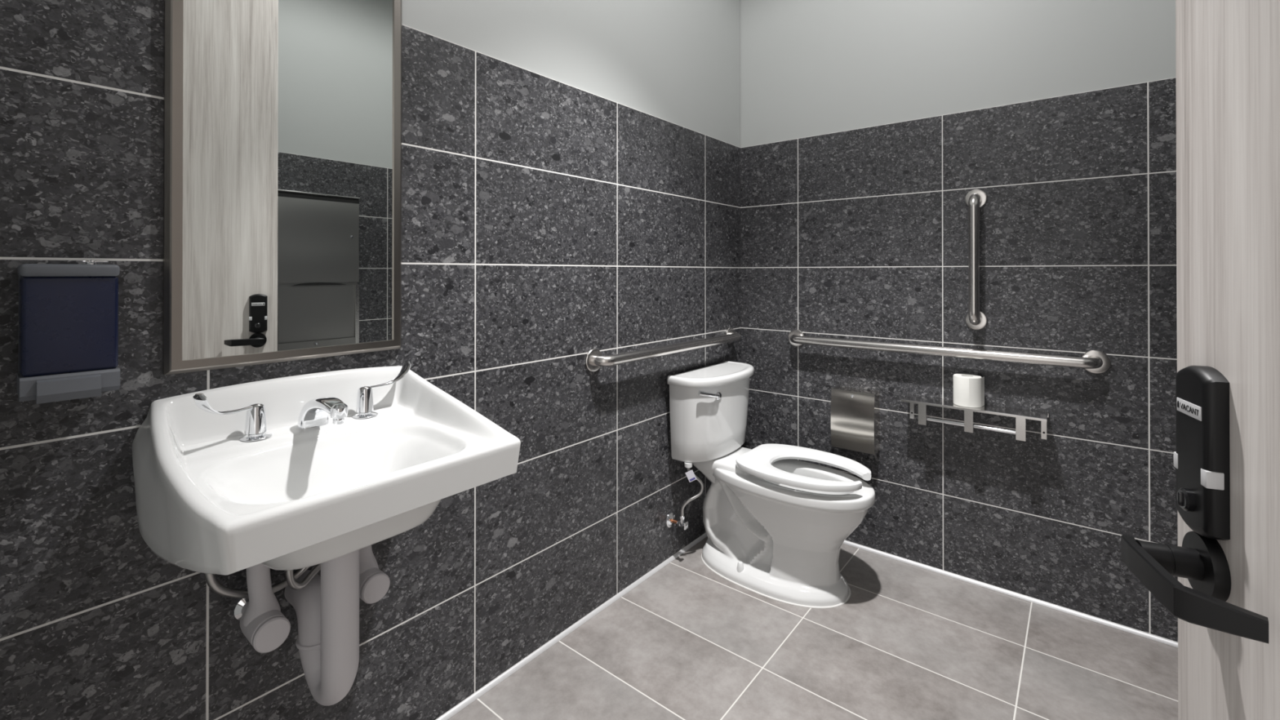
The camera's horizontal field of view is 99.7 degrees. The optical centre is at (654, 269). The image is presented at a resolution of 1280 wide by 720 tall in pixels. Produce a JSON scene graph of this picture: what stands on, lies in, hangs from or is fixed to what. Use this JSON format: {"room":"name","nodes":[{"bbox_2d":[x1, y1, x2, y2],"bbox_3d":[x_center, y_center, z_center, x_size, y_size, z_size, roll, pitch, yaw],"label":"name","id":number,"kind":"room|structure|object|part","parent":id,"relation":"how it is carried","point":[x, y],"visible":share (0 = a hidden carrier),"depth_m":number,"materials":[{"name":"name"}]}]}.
{"room":"public restroom","nodes":[
{"label":"public restroom","id":0,"kind":"room"},
{"bbox_2d":[0,0,741,719],"bbox_3d":[-0.390,-0.272,1.812,0.120,3.000,2.530,0,0,38],"label":"wall","id":1,"kind":"structure","parent":0,"point":[571,169],"depth_m":1.49,"materials":[{"name":"black tile"}]},
{"bbox_2d":[17,259,119,404],"bbox_3d":[-0.970,0.095,0.895,0.106,0.224,0.110,0,0,38],"label":"soap dispenser","id":2,"kind":"object","parent":1,"relation":"attached to","point":[68,313],"visible":1,"depth_m":0.87,"materials":[{"name":"grey plastic"}]},
{"bbox_3d":[-1.005,0.094,0.923,0.016,0.202,0.106,0,0,38],"label":"plate","id":3,"kind":"part","parent":2,"relation":"part of","materials":[{"name":"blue plastic"}]},
{"bbox_3d":[-0.970,0.088,0.896,0.072,0.156,0.107,0,0,38],"label":"soap tank","id":4,"kind":"part","parent":2,"relation":"part of","materials":[{"name":"blue plastic"}]},
{"bbox_3d":[-0.968,0.001,0.894,0.078,0.020,0.110,0,0,38],"label":"lid","id":5,"kind":"part","parent":2,"relation":"part of","materials":[{"name":"grey plastic"}]},
{"bbox_2d":[232,563,290,653],"bbox_3d":[-0.791,0.596,1.083,0.150,0.273,0.062,0,0,38],"label":"valve cover","id":6,"kind":"object","parent":1,"relation":"attached to","point":[263,623],"visible":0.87,"depth_m":1.06,"materials":[{"name":"grey plastic"}]},
{"bbox_2d":[162,0,402,374],"bbox_3d":[-0.785,-0.259,1.198,0.020,0.915,0.454,0,0,38],"label":"wall mirror","id":7,"kind":"object","parent":1,"relation":"attached to","point":[282,118],"visible":1,"depth_m":1.16,"materials":[{"name":"silver metal"}]},
{"bbox_2d":[132,365,520,575],"bbox_3d":[-0.625,0.388,1.080,0.415,0.309,0.563,0,0,38],"label":"sink","id":8,"kind":"object","parent":1,"relation":"attached to","point":[209,500],"visible":0.97,"depth_m":1.03,"materials":[{"name":"white ceramic"}]},
{"bbox_2d":[204,566,309,598],"bbox_3d":[-0.794,0.561,1.116,0.030,0.224,0.223,0,0,38],"label":"supply hose","id":9,"kind":"object","parent":8,"relation":"attached to","point":[212,582],"visible":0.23,"depth_m":1.06,"materials":[{"name":"silver metal"}]},
{"bbox_2d":[192,360,411,441],"bbox_3d":[-0.691,0.284,1.137,0.171,0.117,0.426,0,0,38],"label":"faucet","id":10,"kind":"object","parent":8,"relation":"attached to","point":[314,413],"visible":1,"depth_m":1.10,"materials":[{"name":"silver metal"}]},
{"bbox_3d":[-0.815,0.276,1.042,0.036,0.102,0.130,0,0,15],"label":"blade handle","id":11,"kind":"part","parent":10,"relation":"part of","materials":[{"name":"silver metal"}]},
{"bbox_3d":[-0.690,0.304,1.134,0.165,0.077,0.060,0,0,38],"label":"spout","id":12,"kind":"part","parent":10,"relation":"part of","materials":[{"name":"silver metal"}]},
{"bbox_3d":[-0.647,0.277,1.292,0.036,0.102,0.129,0,0,33],"label":"blade handle","id":13,"kind":"part","parent":10,"relation":"part of","materials":[{"name":"silver metal"}]},
{"bbox_2d":[284,563,320,590],"bbox_3d":[-0.726,0.561,1.168,0.020,0.214,0.140,0,0,23],"label":"supply hose","id":14,"kind":"object","parent":8,"relation":"attached to","point":[291,582],"visible":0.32,"depth_m":1.12,"materials":[{"name":"silver metal"}]},
{"bbox_2d":[284,549,359,706],"bbox_3d":[-0.695,0.711,1.132,0.237,0.352,0.077,0,0,38],"label":"trap","id":15,"kind":"object","parent":8,"relation":"attached to","point":[326,609],"visible":0.93,"depth_m":1.06,"materials":[{"name":"grey plastic"}]},
{"bbox_2d":[359,545,390,604],"bbox_3d":[-0.568,0.647,1.156,0.137,0.129,0.062,0,0,38],"label":"valve cover","id":16,"kind":"object","parent":1,"relation":"attached to","point":[374,584],"visible":0.41,"depth_m":1.14,"materials":[{"name":"grey plastic"}]},
{"bbox_2d":[436,533,707,719],"bbox_3d":[-0.338,1.221,1.766,0.010,0.012,2.530,0,0,38],"label":"baseboard","id":17,"kind":"structure","parent":1,"relation":"attached to","point":[463,704],"depth_m":1.78,"materials":[{"name":"silver metal"}]},
{"bbox_2d":[585,327,741,371],"bbox_3d":[0.106,0.323,2.277,0.076,0.082,1.033,0,0,38],"label":"grab bar","id":18,"kind":"object","parent":1,"relation":"attached to","point":[594,359],"visible":1,"depth_m":2.08,"materials":[{"name":"silver metal"}]},
{"bbox_2d":[666,462,703,529],"bbox_3d":[0.130,0.940,2.256,0.136,0.298,0.095,0,0,38],"label":"supply valve","id":19,"kind":"object","parent":1,"relation":"attached to","point":[670,519],"visible":1,"depth_m":2.24,"materials":[{"name":"silver metal"}]},
{"bbox_3d":[0.127,1.058,2.237,0.015,0.030,0.026,0,0,38],"label":"valve handle","id":20,"kind":"part","parent":19,"relation":"part of","materials":[{"name":"silver metal"}]},
{"bbox_2d":[448,536,1177,719],"bbox_3d":[0.169,1.274,0.803,2.240,0.100,3.650,0,0,38],"label":"floor","id":21,"kind":"structure","parent":0,"point":[908,642],"depth_m":1.70,"materials":[{"name":"tile"}]},
{"bbox_2d":[666,360,875,608],"bbox_3d":[0.499,0.834,2.192,0.753,0.792,0.495,0,0,38],"label":"toilet","id":22,"kind":"object","parent":21,"relation":"on","point":[776,525],"visible":1,"depth_m":2.15,"materials":[{"name":"white ceramic"}]},
{"bbox_3d":[0.279,0.633,2.368,0.191,0.319,0.470,0,0,38],"label":"tank","id":23,"kind":"part","parent":22,"relation":"part of","materials":[{"name":"white ceramic"}]},
{"bbox_3d":[0.230,0.508,2.198,0.057,0.055,0.138,0,0,38],"label":"flush lever","id":24,"kind":"part","parent":22,"relation":"part of","materials":[{"name":"silver metal"}]},
{"bbox_3d":[0.286,0.456,2.363,0.209,0.035,0.495,0,0,38],"label":"tank lid","id":25,"kind":"part","parent":22,"relation":"part of","materials":[{"name":"white ceramic"}]},
{"bbox_3d":[0.586,0.773,2.124,0.486,0.030,0.384,0,0,38],"label":"seat","id":26,"kind":"part","parent":22,"relation":"part of","materials":[{"name":"white plastic"}]},
{"bbox_2d":[739,0,1177,642],"bbox_3d":[1.264,-0.271,2.194,2.240,3.000,0.120,0,0,38],"label":"wall","id":27,"kind":"structure","parent":0,"point":[867,127],"depth_m":2.10,"materials":[{"name":"black tile"}]},
{"bbox_2d":[831,386,879,454],"bbox_3d":[0.878,0.655,2.366,0.185,0.259,0.082,0,0,38],"label":"sanitary napkin disposal","id":28,"kind":"object","parent":27,"relation":"attached to","point":[855,412],"visible":1,"depth_m":2.33,"materials":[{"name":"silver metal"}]},
{"bbox_2d":[788,328,1111,373],"bbox_3d":[1.088,0.323,2.204,1.187,0.082,0.076,0,0,38],"label":"grab bar","id":29,"kind":"object","parent":27,"relation":"attached to","point":[1096,362],"visible":1,"depth_m":2.07,"materials":[{"name":"silver metal"}]},
{"bbox_2d":[901,394,1048,441],"bbox_3d":[1.216,0.571,2.074,0.476,0.100,0.120,0,0,38],"label":"shelf","id":30,"kind":"object","parent":27,"relation":"attached to","point":[1020,415],"visible":0.99,"depth_m":2.03,"materials":[{"name":"silver metal"}]},
{"bbox_2d":[953,373,984,408],"bbox_3d":[1.210,0.464,2.083,0.101,0.112,0.096,0,0,38],"label":"toilet roll","id":31,"kind":"object","parent":30,"relation":"on","point":[968,388],"visible":1,"depth_m":2.05,"materials":[{"name":"white paper"}]},
{"bbox_3d":[1.216,0.530,2.075,0.476,0.018,0.120,0,0,38],"label":"shelf plate","id":32,"kind":"part","parent":30,"relation":"part of","materials":[{"name":"silver metal"}]},
{"bbox_2d":[964,189,987,329],"bbox_3d":[1.238,-0.041,2.087,0.076,0.551,0.076,0,0,38],"label":"grab bar","id":33,"kind":"object","parent":27,"relation":"attached to","point":[975,319],"visible":1,"depth_m":2.06,"materials":[{"name":"silver metal"}]},
{"bbox_2d":[842,540,1177,648],"bbox_3d":[1.223,1.223,2.137,2.000,0.012,0.010,0,0,38],"label":"baseboard","id":34,"kind":"structure","parent":27,"relation":"attached to","point":[1067,611],"depth_m":2.01,"materials":[{"name":"silver metal"}]},
{"bbox_3d":[-0.380,-0.278,0.115,2.240,3.000,0.120,0,0,38],"label":"wall","id":35,"kind":"structure","parent":0,"visible":0},
{"bbox_2d":[1120,0,1279,719],"bbox_3d":[0.398,-0.004,0.189,0.114,2.437,0.914,0,0,23],"label":"door","id":36,"kind":"structure","parent":35,"relation":"in","point":[1224,599],"depth_m":0.51,"materials":[{"name":"grey wood"}]},
{"bbox_3d":[0.504,0.297,0.514,0.059,0.029,0.136,0,0,23],"label":"lever handle","id":37,"kind":"part","parent":36,"relation":"part of","materials":[{"name":"black metal"}]}
]}

